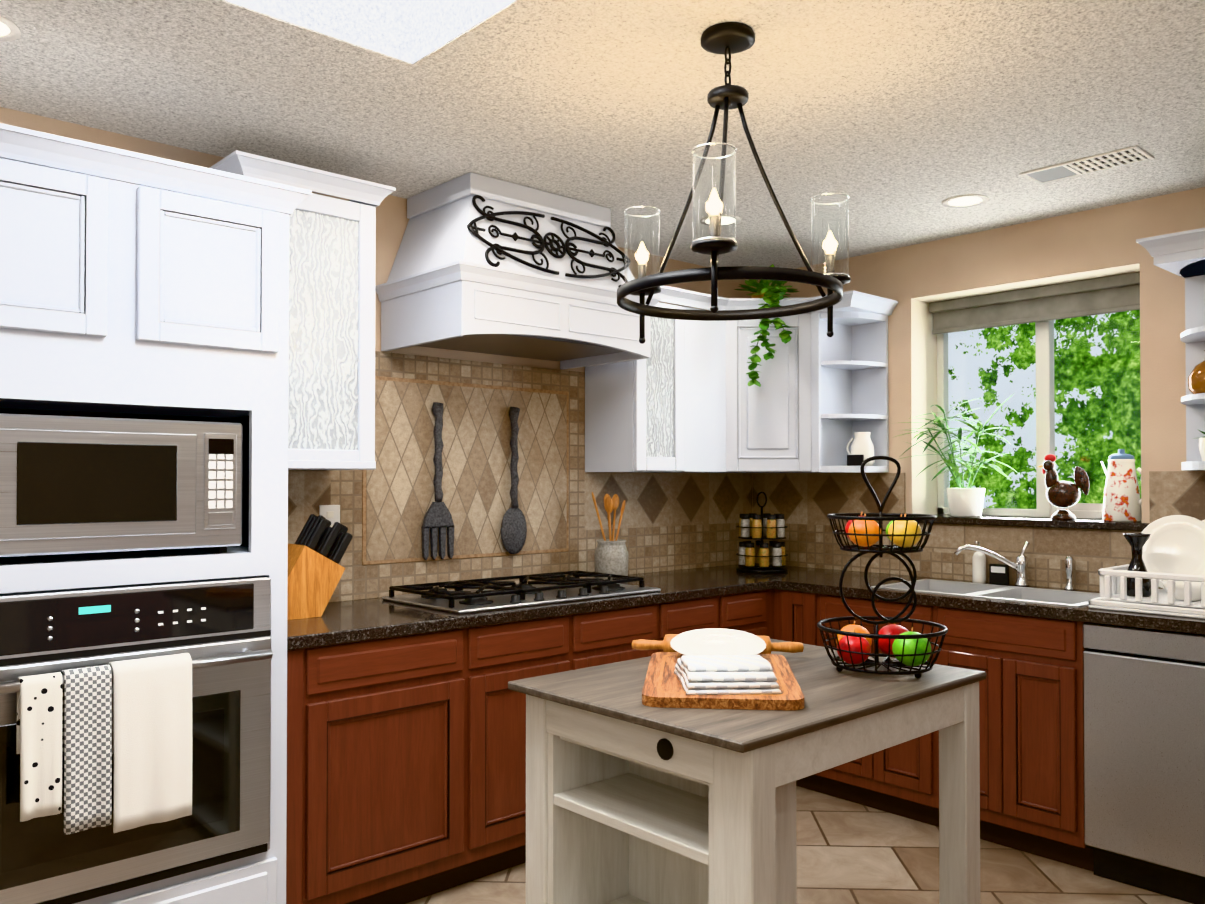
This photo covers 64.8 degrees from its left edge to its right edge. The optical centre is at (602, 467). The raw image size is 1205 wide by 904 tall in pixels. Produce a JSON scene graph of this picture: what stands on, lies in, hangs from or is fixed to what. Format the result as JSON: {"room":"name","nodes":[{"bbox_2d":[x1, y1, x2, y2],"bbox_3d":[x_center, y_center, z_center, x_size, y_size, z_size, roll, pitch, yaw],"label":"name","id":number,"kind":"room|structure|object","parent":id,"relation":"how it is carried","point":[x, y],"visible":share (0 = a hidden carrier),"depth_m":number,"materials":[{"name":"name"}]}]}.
{"room":"kitchen","nodes":[
{"label":"kitchen","id":0,"kind":"room"},
{"bbox_2d":[0,107,751,601],"bbox_3d":[-1.542,0.177,3.032,6.800,2.440,0.150,1,-1,-42],"label":"wall","id":1,"kind":"structure","parent":0,"point":[392,219],"depth_m":3.60,"materials":[{"name":"beige paint"}]},
{"bbox_2d":[210,150,395,469],"bbox_3d":[-1.021,-0.467,3.145,0.538,0.950,0.373,1,-1,-42],"label":"upper cabinet","id":2,"kind":"object","parent":1,"relation":"attached to","point":[331,351],"visible":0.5,"depth_m":3.08,"materials":[{"name":"white paint"},{"name":"textured frosted glass"}]},
{"bbox_2d":[375,172,660,369],"bbox_3d":[-0.311,-0.734,3.664,0.955,0.598,0.568,1,-1,-42],"label":"range hood","id":3,"kind":"object","parent":1,"relation":"attached to","point":[447,286],"visible":0.79,"depth_m":3.46,"materials":[{"name":"white paint"}]},
{"bbox_2d":[467,195,630,286],"bbox_3d":[-0.176,-0.822,3.517,0.779,0.271,0.109,1,-1,-42],"label":"scroll","id":4,"kind":"object","parent":3,"relation":"attached to","point":[498,248],"visible":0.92,"depth_m":3.48,"materials":[{"name":"black metal"}]},
{"bbox_2d":[585,285,897,472],"bbox_3d":[0.633,-0.376,4.330,1.238,0.800,0.865,1,-1,-42],"label":"upper cabinet","id":5,"kind":"object","parent":1,"relation":"attached to","point":[685,398],"visible":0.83,"depth_m":4.39,"materials":[{"name":"white paint"}]},
{"bbox_2d":[734,264,799,386],"bbox_3d":[0.766,-0.654,4.434,0.398,0.594,0.395,1,-1,-42],"label":"potted plant","id":6,"kind":"object","parent":5,"relation":"on","point":[771,295],"visible":0.79,"depth_m":4.29,"materials":[{"name":"green plant"}]},
{"bbox_2d":[846,432,874,465],"bbox_3d":[1.190,-0.083,4.417,0.130,0.155,0.139,1,-1,-42],"label":"pitcher","id":7,"kind":"object","parent":5,"relation":"in","point":[862,447],"visible":0.81,"depth_m":4.37,"materials":[{"name":"white ceramic"}]},
{"bbox_2d":[0,0,1204,268],"bbox_3d":[0.479,-1.572,0.837,6.800,1.000,6.150,1,-1,-42],"label":"ceiling","id":8,"kind":"structure","parent":0,"point":[898,122],"depth_m":2.69,"materials":[{"name":"white paint"}]},
{"bbox_2d":[0,16,20,41],"bbox_3d":[-1.479,-1.051,2.252,0.169,0.004,0.169,-1,-1,42],"label":"recessed light","id":9,"kind":"object","parent":8,"relation":"in","point":[10,30],"depth_m":2.28,"materials":[{"name":"white ceramic"}]},
{"bbox_2d":[700,215,740,225],"bbox_3d":[0.493,-1.029,3.962,0.169,0.004,0.169,-1,-1,42],"label":"recessed light","id":10,"kind":"object","parent":8,"relation":"in","point":[738,219],"depth_m":3.96,"materials":[{"name":"white ceramic"}]},
{"bbox_2d":[617,22,850,343],"bbox_3d":[0.293,-0.689,2.330,0.579,0.726,0.596,1,-1,-42],"label":"chandelier","id":11,"kind":"object","parent":8,"relation":"hanging from","point":[726,38],"visible":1,"depth_m":2.29,"materials":[{"name":"black metal"}]},
{"bbox_2d":[942,194,987,207],"bbox_3d":[1.407,-1.032,3.686,0.169,0.004,0.169,-1,-1,42],"label":"recessed light","id":12,"kind":"object","parent":8,"relation":"in","point":[969,200],"depth_m":3.68,"materials":[{"name":"white ceramic"}]},
{"bbox_2d":[1020,146,1153,184],"bbox_3d":[1.664,-1.037,3.271,0.170,0.006,0.380,1,-1,-42],"label":"ceiling vent","id":13,"kind":"object","parent":8,"relation":"in","point":[1098,163],"visible":1,"depth_m":3.26,"materials":[{"name":"white metal"}]},
{"bbox_2d":[406,786,1191,903],"bbox_3d":[0.479,1.398,0.798,6.800,0.060,6.150,1,-1,-42],"label":"floor","id":14,"kind":"structure","parent":0,"point":[848,852],"depth_m":3.27,"materials":[{"name":"tile"}]},
{"bbox_2d":[0,123,311,903],"bbox_3d":[-1.401,0.308,2.578,0.950,2.165,0.701,1,-1,-42],"label":"tall cabinet","id":15,"kind":"object","parent":14,"relation":"on","point":[134,285],"visible":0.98,"depth_m":2.43,"materials":[{"name":"white paint"}]},
{"bbox_2d":[0,413,242,556],"bbox_3d":[-1.310,0.055,2.483,0.612,0.350,0.356,1,-1,-42],"label":"microwave","id":16,"kind":"object","parent":15,"relation":"in","point":[72,484],"visible":1,"depth_m":2.35,"materials":[{"name":"silver metal"}]},
{"bbox_2d":[0,576,272,903],"bbox_3d":[-1.352,0.670,2.512,0.759,0.740,0.665,1,-1,-42],"label":"wall oven","id":17,"kind":"object","parent":15,"relation":"in","point":[218,630],"visible":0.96,"depth_m":2.38,"materials":[{"name":"silver metal"}]},
{"bbox_2d":[16,672,62,821],"bbox_3d":[-1.272,0.628,2.146,0.083,0.315,0.051,1,-1,-42],"label":"hanging towel","id":18,"kind":"object","parent":17,"relation":"hanging from","point":[39,724],"visible":1,"depth_m":2.13,"materials":[{"name":"white fabric"}]},
{"bbox_2d":[61,664,111,834],"bbox_3d":[-1.202,0.652,2.209,0.098,0.369,0.059,1,-1,-42],"label":"hanging towel","id":19,"kind":"object","parent":17,"relation":"hanging from","point":[87,726],"visible":1,"depth_m":2.19,"materials":[{"name":"grey fabric"}]},
{"bbox_2d":[109,653,191,832],"bbox_3d":[-1.097,0.660,2.304,0.178,0.394,0.069,1,-1,-42],"label":"towel","id":20,"kind":"object","parent":17,"relation":"hanging from","point":[152,734],"visible":0.98,"depth_m":2.28,"materials":[{"name":"white fabric"}]},
{"bbox_2d":[286,625,493,903],"bbox_3d":[-0.849,0.962,3.130,0.694,0.874,0.616,1,-1,-42],"label":"base cabinet","id":21,"kind":"object","parent":14,"relation":"on","point":[406,769],"depth_m":2.91,"materials":[{"name":"brown wood"}]},
{"bbox_2d":[287,568,774,650],"bbox_3d":[-0.286,0.510,3.638,2.202,0.038,0.631,1,-1,-42],"label":"countertop","id":22,"kind":"structure","parent":21,"relation":"on","point":[342,622],"depth_m":3.23,"materials":[{"name":"black stone"}]},
{"bbox_2d":[287,514,352,619],"bbox_3d":[-0.961,0.319,3.100,0.293,0.327,0.130,1,-1,-42],"label":"knife block","id":23,"kind":"object","parent":22,"relation":"on","point":[317,550],"visible":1,"depth_m":3.06,"materials":[{"name":"brown wood"}]},
{"bbox_2d":[382,570,660,613],"bbox_3d":[-0.290,0.464,3.621,0.950,0.051,0.510,1,-1,-42],"label":"cooktop","id":24,"kind":"object","parent":22,"relation":"in","point":[476,595],"visible":1,"depth_m":3.49,"materials":[{"name":"silver metal"}]},
{"bbox_2d":[592,492,627,579],"bbox_3d":[0.041,0.302,4.155,0.154,0.390,0.150,1,-1,-42],"label":"utensil crock","id":25,"kind":"object","parent":22,"relation":"on","point":[611,555],"visible":0.85,"depth_m":4.11,"materials":[{"name":"grey ceramic"}]},
{"bbox_2d":[494,612,593,872],"bbox_3d":[-0.479,0.966,3.466,0.594,0.874,0.616,1,-1,-42],"label":"base cabinet","id":26,"kind":"object","parent":14,"relation":"on","point":[543,646],"depth_m":3.24,"materials":[{"name":"brown wood"}]},
{"bbox_2d":[594,601,677,665],"bbox_3d":[-0.147,0.970,3.770,0.594,0.874,0.616,1,-1,-42],"label":"base cabinet","id":27,"kind":"object","parent":14,"relation":"on","point":[615,630],"depth_m":3.59,"materials":[{"name":"brown wood"}]},
{"bbox_2d":[678,594,737,633],"bbox_3d":[0.153,0.974,4.042,0.504,0.874,0.616,1,-1,-42],"label":"base cabinet","id":28,"kind":"object","parent":14,"relation":"on","point":[721,612],"depth_m":3.89,"materials":[{"name":"brown wood"}]},
{"bbox_2d":[508,639,986,903],"bbox_3d":[0.342,0.930,2.150,0.890,0.910,0.667,1,-1,-42],"label":"island table","id":29,"kind":"object","parent":14,"relation":"on","point":[631,798],"visible":0.85,"depth_m":2.02,"materials":[{"name":"grey wood"}]},
{"bbox_2d":[632,634,803,653],"bbox_3d":[0.288,0.450,2.385,0.430,0.056,0.056,0,-1,6],"label":"rolling pin","id":30,"kind":"object","parent":29,"relation":"on","point":[665,646],"visible":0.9,"depth_m":2.37,"materials":[{"name":"brown wood"}]},
{"bbox_2d":[642,652,803,709],"bbox_3d":[0.259,0.464,2.091,0.320,0.020,0.490,0,-1,6],"label":"cutting board","id":31,"kind":"object","parent":29,"relation":"on","point":[662,686],"visible":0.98,"depth_m":1.88,"materials":[{"name":"brown wood"}]},
{"bbox_2d":[670,628,765,654],"bbox_3d":[0.277,0.428,2.278,0.228,0.048,0.228,1,-1,-42],"label":"plate","id":32,"kind":"object","parent":31,"relation":"on","point":[713,641],"visible":0.75,"depth_m":2.31,"materials":[{"name":"white ceramic"}]},
{"bbox_2d":[673,655,781,694],"bbox_3d":[0.257,0.428,1.989,0.194,0.049,0.220,0,-1,-2],"label":"folded towel","id":33,"kind":"object","parent":31,"relation":"on","point":[723,674],"visible":1,"depth_m":1.91,"materials":[{"name":"white fabric"}]},
{"bbox_2d":[817,456,947,677],"bbox_3d":[0.650,0.224,2.215,0.294,0.502,0.294,1,-1,-42],"label":"wire fruit basket","id":34,"kind":"object","parent":29,"relation":"on","point":[880,549],"visible":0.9,"depth_m":2.21,"materials":[{"name":"black metal"}]},
{"bbox_2d":[836,512,930,665],"bbox_3d":[0.646,0.278,2.206,0.231,0.345,0.236,1,-1,-42],"label":"fruit","id":35,"kind":"object","parent":34,"relation":"in","point":[896,646],"visible":0.75,"depth_m":2.15,"materials":[{"name":"red food"}]},
{"bbox_2d":[738,589,773,638],"bbox_3d":[0.373,0.976,4.243,0.380,0.874,0.616,1,-1,-42],"label":"base cabinet","id":36,"kind":"object","parent":14,"relation":"on","point":[755,609],"depth_m":4.11,"materials":[{"name":"brown wood"}]},
{"bbox_2d":[774,589,797,785],"bbox_3d":[1.075,0.977,4.289,0.616,0.874,0.302,1,-1,-42],"label":"base cabinet","id":37,"kind":"object","parent":14,"relation":"on","point":[785,601],"depth_m":4.14,"materials":[{"name":"brown wood"}]},
{"bbox_2d":[798,592,949,807],"bbox_3d":[1.199,0.975,4.153,0.616,0.874,0.334,1,-1,-42],"label":"base cabinet","id":38,"kind":"object","parent":14,"relation":"on","point":[853,781],"depth_m":3.94,"materials":[{"name":"brown wood"}]},
{"bbox_2d":[702,564,1204,634],"bbox_3d":[1.760,0.508,3.531,0.631,0.038,3.546,1,-1,-42],"label":"countertop","id":39,"kind":"structure","parent":38,"relation":"on","point":[800,579],"depth_m":3.59,"materials":[{"name":"black stone"}]},
{"bbox_2d":[736,492,787,572],"bbox_3d":[0.771,0.311,4.590,0.250,0.384,0.250,1,-1,-42],"label":"spice rack","id":40,"kind":"object","parent":39,"relation":"on","point":[761,557],"visible":1,"depth_m":4.52,"materials":[{"name":"black metal"}]},
{"bbox_2d":[972,541,985,582],"bbox_3d":[1.613,0.406,4.064,0.058,0.180,0.055,1,-1,-42],"label":"soap dispenser","id":41,"kind":"object","parent":39,"relation":"on","point":[978,567],"visible":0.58,"depth_m":4.04,"materials":[{"name":"white plastic"}]},
{"bbox_2d":[871,579,1099,606],"bbox_3d":[1.542,0.590,3.747,0.446,0.202,0.816,1,-1,-42],"label":"sink basin","id":42,"kind":"object","parent":39,"relation":"in","point":[1041,595],"visible":0.21,"depth_m":3.81,"materials":[{"name":"silver metal"}]},
{"bbox_2d":[989,564,1008,584],"bbox_3d":[1.673,0.453,4.004,0.023,0.085,0.080,1,-1,-42],"label":"sponge holder","id":43,"kind":"object","parent":39,"relation":"on","point":[999,574],"visible":0.88,"depth_m":3.99,"materials":[{"name":"black plastic"}]},
{"bbox_2d":[954,541,1074,590],"bbox_3d":[1.682,0.399,3.881,0.192,0.189,0.425,1,-1,-42],"label":"faucet","id":44,"kind":"object","parent":39,"relation":"on","point":[1020,566],"visible":0.96,"depth_m":3.91,"materials":[{"name":"silver metal"}]},
{"bbox_2d":[1088,564,1204,618],"bbox_3d":[2.009,0.417,3.244,0.480,0.135,0.485,1,-1,-42],"label":"dish rack","id":45,"kind":"object","parent":39,"relation":"on","point":[1113,590],"visible":0.65,"depth_m":3.15,"materials":[{"name":"white plastic"}]},
{"bbox_2d":[1123,533,1150,596],"bbox_3d":[1.861,0.340,3.304,0.090,0.215,0.089,1,-1,-42],"label":"carafe","id":46,"kind":"object","parent":45,"relation":"in","point":[1137,541],"visible":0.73,"depth_m":3.28,"materials":[{"name":"black glass"}]},
{"bbox_2d":[1141,515,1204,600],"bbox_3d":[2.019,0.308,3.266,0.337,0.277,0.402,1,-1,-42],"label":"plate","id":47,"kind":"object","parent":45,"relation":"in","point":[1174,544],"visible":0.67,"depth_m":3.38,"materials":[{"name":"white ceramic"}]},
{"bbox_2d":[874,625,1093,871],"bbox_3d":[1.563,1.057,3.753,0.616,0.700,0.870,1,-1,-42],"label":"base cabinet","id":48,"kind":"object","parent":14,"relation":"on","point":[1031,694],"depth_m":3.40,"materials":[{"name":"brown wood"}]},
{"bbox_2d":[1083,622,1204,903],"bbox_3d":[2.050,0.963,3.204,0.605,0.872,0.592,1,-1,-42],"label":"dishwasher","id":49,"kind":"object","parent":14,"relation":"on","point":[1144,747],"visible":0.96,"depth_m":3.08,"materials":[{"name":"silver metal"}]},
{"bbox_2d":[752,187,1204,570],"bbox_3d":[2.931,0.176,2.948,0.300,2.440,6.000,1,-1,-42],"label":"wall","id":50,"kind":"structure","parent":0,"point":[914,281],"depth_m":4.00,"materials":[{"name":"beige paint"}]},
{"bbox_2d":[288,351,1204,601],"bbox_3d":[0.733,0.020,3.010,2.868,0.923,2.950,1,-1,-42],"label":"tile backsplash","id":51,"kind":"structure","parent":50,"relation":"attached to","point":[674,521],"depth_m":3.97,"materials":[{"name":"tile"}]},
{"bbox_2d":[319,505,339,526],"bbox_3d":[-0.983,0.194,3.420,0.080,0.115,0.008,1,-1,-42],"label":"electrical outlet plate","id":52,"kind":"object","parent":51,"relation":"attached to","point":[331,513],"visible":0.62,"depth_m":3.42,"materials":[{"name":"white plastic"}]},
{"bbox_2d":[421,402,453,560],"bbox_3d":[-0.640,0.054,3.700,0.140,0.612,0.047,1,-1,-42],"label":"wall decor","id":53,"kind":"object","parent":51,"relation":"attached to","point":[437,517],"visible":0.94,"depth_m":3.69,"materials":[{"name":"grey metal"}]},
{"bbox_2d":[501,407,526,553],"bbox_3d":[-0.367,0.057,3.949,0.136,0.614,0.044,1,-1,-42],"label":"wall decor","id":54,"kind":"object","parent":51,"relation":"attached to","point":[513,530],"visible":0.98,"depth_m":3.94,"materials":[{"name":"grey metal"}]},
{"bbox_2d":[919,514,1149,530],"bbox_3d":[1.827,0.236,4.085,0.270,0.030,1.030,1,-1,-42],"label":"window sill","id":55,"kind":"structure","parent":50,"relation":"attached to","point":[1101,524],"depth_m":3.94,"materials":[{"name":"stone"}]},
{"bbox_2d":[892,394,1017,516],"bbox_3d":[1.552,-0.054,4.193,0.413,0.551,0.593,1,-1,-42],"label":"potted plant","id":56,"kind":"object","parent":55,"relation":"on","point":[965,502],"visible":1,"depth_m":4.22,"materials":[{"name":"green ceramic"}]},
{"bbox_2d":[1038,454,1089,519],"bbox_3d":[1.922,0.082,3.954,0.095,0.273,0.205,1,-1,-42],"label":"rooster figurine","id":57,"kind":"object","parent":55,"relation":"on","point":[1063,494],"visible":1,"depth_m":3.93,"materials":[{"name":"ceramic"}]},
{"bbox_2d":[1100,449,1140,521],"bbox_3d":[2.088,0.071,3.779,0.140,0.289,0.188,1,-1,-42],"label":"pitcher","id":58,"kind":"object","parent":55,"relation":"on","point":[1122,501],"visible":0.88,"depth_m":3.75,"materials":[{"name":"white ceramic"}]},
{"bbox_2d":[937,311,1140,518],"bbox_3d":[1.943,-0.281,4.198,0.055,1.005,0.970,1,-1,-42],"label":"window","id":59,"kind":"structure","parent":50,"relation":"in","point":[1045,417],"depth_m":4.18,"materials":[{"name":"white plastic"}]},
{"bbox_2d":[929,272,1139,333],"bbox_3d":[1.888,-0.708,4.153,0.065,0.148,0.958,1,-1,-42],"label":"window blind","id":60,"kind":"object","parent":59,"relation":"attached to","point":[1101,295],"visible":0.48,"depth_m":4.12,"materials":[{"name":"grey fabric"}]},
{"bbox_2d":[1136,228,1204,470],"bbox_3d":[2.329,-0.397,3.108,0.378,0.810,0.937,1,-1,-42],"label":"shelf","id":61,"kind":"object","parent":50,"relation":"attached to","point":[1181,254],"visible":0.98,"depth_m":3.44,"materials":[{"name":"white paint"}]},
{"bbox_2d":[1188,350,1204,393],"bbox_3d":[2.173,-0.355,3.387,0.144,0.205,0.142,1,-1,-42],"label":"decanter","id":62,"kind":"object","parent":61,"relation":"in","point":[1196,381],"visible":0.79,"depth_m":3.37,"materials":[{"name":"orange glass"}]},
{"bbox_2d":[1197,429,1204,460],"bbox_3d":[2.166,-0.097,3.369,0.161,0.154,0.142,1,-1,-42],"label":"potted plant","id":63,"kind":"object","parent":61,"relation":"in","point":[1202,446],"visible":0.94,"depth_m":3.38,"materials":[{"name":"white ceramic"}]},
{"label":"outside","id":64,"kind":"structure","parent":0,"visible":0},
{"bbox_2d":[948,310,1140,518],"bbox_3d":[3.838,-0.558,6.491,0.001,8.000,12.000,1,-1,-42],"label":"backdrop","id":65,"kind":"structure","parent":64,"point":[1065,449],"depth_m":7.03,"materials":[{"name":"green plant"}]}
]}

